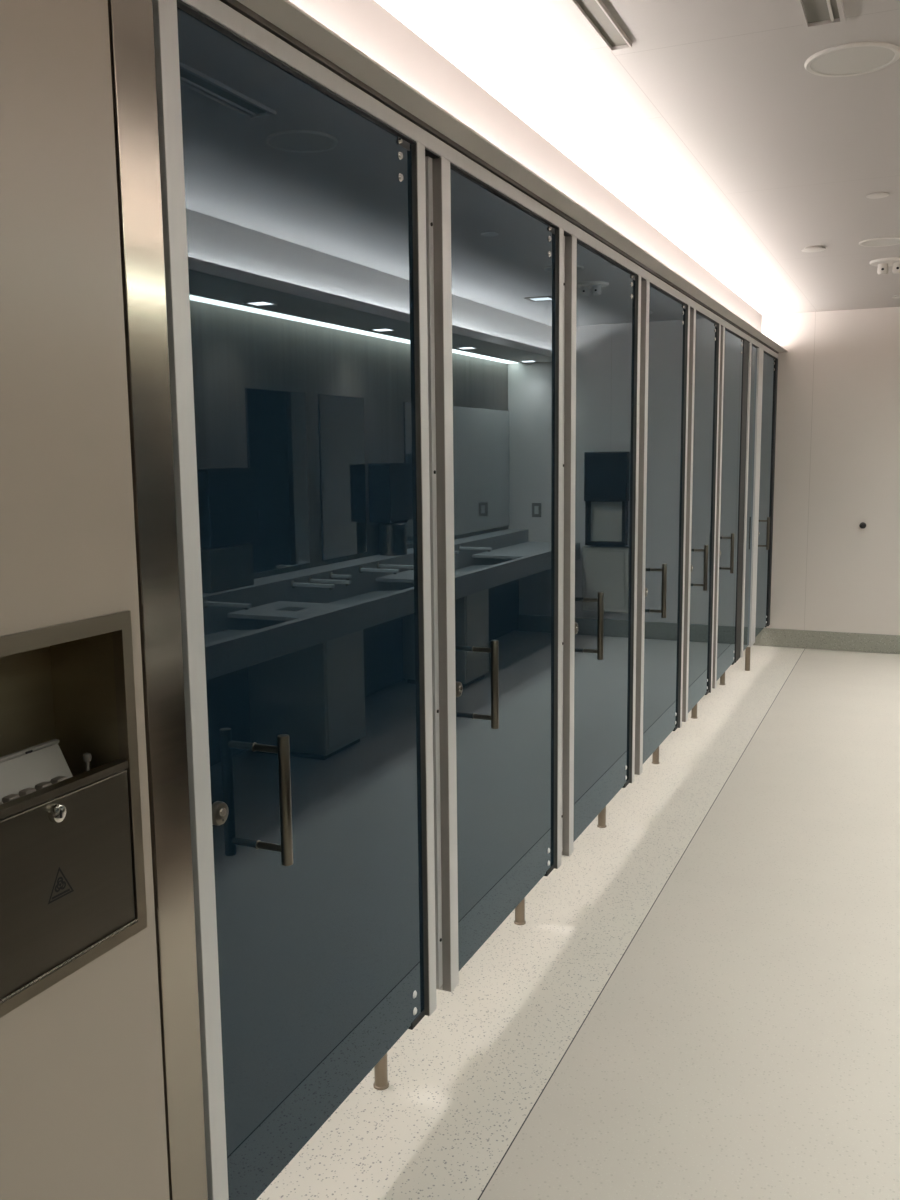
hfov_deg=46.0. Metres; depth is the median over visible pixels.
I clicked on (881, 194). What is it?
sprinkler cover
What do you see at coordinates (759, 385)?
post
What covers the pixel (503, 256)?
door
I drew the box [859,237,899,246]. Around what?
ceiling speaker
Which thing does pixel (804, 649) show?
trim
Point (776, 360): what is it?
post
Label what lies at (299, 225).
door
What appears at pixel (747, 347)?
post
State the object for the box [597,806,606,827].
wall
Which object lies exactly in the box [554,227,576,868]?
post
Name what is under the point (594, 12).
ceiling vent
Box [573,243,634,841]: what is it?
door
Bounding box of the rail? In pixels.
[177,0,778,358]
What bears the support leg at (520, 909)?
on the floor
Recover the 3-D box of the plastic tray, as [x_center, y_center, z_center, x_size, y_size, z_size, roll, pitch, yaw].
[-0.563,0.256,1.371,0.065,0.096,0.242,3,9,24]
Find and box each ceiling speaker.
[804,41,899,76]
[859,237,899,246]
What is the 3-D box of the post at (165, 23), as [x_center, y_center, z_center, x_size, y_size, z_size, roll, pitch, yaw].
[-0.406,0.195,1.643,0.046,2.120,0.041,3,9,24]
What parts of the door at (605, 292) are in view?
pull handle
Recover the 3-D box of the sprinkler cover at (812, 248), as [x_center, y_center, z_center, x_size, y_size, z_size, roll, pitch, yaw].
[1.765,-1.704,5.152,0.112,0.012,0.112,3,9,24]
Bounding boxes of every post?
[152,0,228,1199]
[411,142,458,1015]
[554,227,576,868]
[629,275,649,782]
[678,305,695,727]
[709,323,724,692]
[735,340,751,662]
[745,348,763,670]
[767,359,777,625]
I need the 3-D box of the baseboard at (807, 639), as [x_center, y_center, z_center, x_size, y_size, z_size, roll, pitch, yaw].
[2.715,0.296,7.849,3.475,0.137,0.012,3,9,24]
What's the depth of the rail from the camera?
2.11 m
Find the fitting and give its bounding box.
[870,257,899,274]
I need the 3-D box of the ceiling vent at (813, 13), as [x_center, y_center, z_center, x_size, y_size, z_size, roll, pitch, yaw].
[0.184,-1.098,0.922,0.090,0.010,3.305,3,9,24]
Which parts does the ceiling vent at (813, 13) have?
blade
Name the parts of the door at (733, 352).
pull handle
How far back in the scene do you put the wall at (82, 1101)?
1.36 m
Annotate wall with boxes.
[0,0,169,1199]
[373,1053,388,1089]
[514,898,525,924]
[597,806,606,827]
[652,747,659,763]
[691,704,697,718]
[719,672,724,684]
[762,307,899,634]
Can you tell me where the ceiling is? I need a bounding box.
[375,0,899,314]
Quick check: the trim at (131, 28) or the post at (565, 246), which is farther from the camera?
the post at (565, 246)
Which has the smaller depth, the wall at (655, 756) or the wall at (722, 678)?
the wall at (655, 756)
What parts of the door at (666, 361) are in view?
pull handle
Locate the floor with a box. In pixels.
[256,645,899,1199]
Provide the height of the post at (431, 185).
1.958 m
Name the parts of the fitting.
plate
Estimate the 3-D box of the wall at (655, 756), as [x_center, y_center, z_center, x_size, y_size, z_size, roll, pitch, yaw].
[0.469,-0.240,5.126,1.170,2.000,0.037,3,9,24]
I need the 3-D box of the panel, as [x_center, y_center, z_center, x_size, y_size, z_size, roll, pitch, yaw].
[1.917,-0.638,6.810,0.010,1.936,0.329,3,9,24]
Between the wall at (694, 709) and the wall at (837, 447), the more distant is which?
the wall at (837, 447)
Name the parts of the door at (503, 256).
pull handle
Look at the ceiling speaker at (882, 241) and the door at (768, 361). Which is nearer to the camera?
the ceiling speaker at (882, 241)
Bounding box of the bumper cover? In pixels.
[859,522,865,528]
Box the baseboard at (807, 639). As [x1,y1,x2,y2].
[753,628,899,653]
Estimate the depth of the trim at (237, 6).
2.24 m
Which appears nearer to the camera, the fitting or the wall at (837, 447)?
the fitting
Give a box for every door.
[177,7,424,1199]
[450,168,554,970]
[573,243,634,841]
[643,286,685,763]
[688,313,716,712]
[716,330,742,680]
[755,353,774,636]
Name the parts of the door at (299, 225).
pull handle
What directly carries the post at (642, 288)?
attached to the rail
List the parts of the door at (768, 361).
pull handle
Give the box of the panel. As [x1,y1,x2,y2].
[743,346,756,650]
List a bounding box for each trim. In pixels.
[108,0,207,1199]
[220,0,778,353]
[237,0,787,351]
[478,649,804,1199]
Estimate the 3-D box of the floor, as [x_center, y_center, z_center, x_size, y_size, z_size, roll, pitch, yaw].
[0.741,1.051,3.450,3.675,0.100,9.970,3,9,24]
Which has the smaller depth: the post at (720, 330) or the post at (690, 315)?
the post at (690, 315)
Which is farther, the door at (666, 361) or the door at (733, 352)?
the door at (733, 352)
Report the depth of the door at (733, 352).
6.10 m
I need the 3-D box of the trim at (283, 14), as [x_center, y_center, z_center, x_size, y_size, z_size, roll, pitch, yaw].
[0.373,-1.171,3.294,0.204,0.016,9.770,3,9,24]
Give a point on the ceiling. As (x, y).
(713, 128)
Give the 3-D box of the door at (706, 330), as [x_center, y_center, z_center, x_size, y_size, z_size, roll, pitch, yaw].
[1.295,-0.420,5.339,0.080,1.948,0.620,3,9,24]
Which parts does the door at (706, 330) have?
pull handle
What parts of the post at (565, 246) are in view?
web plate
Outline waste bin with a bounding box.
[0,610,146,1017]
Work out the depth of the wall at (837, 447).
7.65 m
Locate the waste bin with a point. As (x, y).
(72, 874)
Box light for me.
[289,0,761,331]
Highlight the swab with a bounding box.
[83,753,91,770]
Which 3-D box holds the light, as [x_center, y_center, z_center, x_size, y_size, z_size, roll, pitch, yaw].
[0.286,-1.309,3.313,0.015,0.254,9.770,3,9,24]
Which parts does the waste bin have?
cabinet door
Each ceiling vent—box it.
[570,0,631,50]
[795,0,845,28]
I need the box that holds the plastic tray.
[0,739,72,804]
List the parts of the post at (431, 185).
web plate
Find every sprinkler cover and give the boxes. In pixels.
[801,246,824,251]
[866,192,888,198]
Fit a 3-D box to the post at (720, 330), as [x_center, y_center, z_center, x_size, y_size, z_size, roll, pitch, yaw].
[1.416,-0.475,5.713,0.052,1.958,0.168,3,9,24]
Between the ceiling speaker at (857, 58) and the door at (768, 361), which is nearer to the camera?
the ceiling speaker at (857, 58)

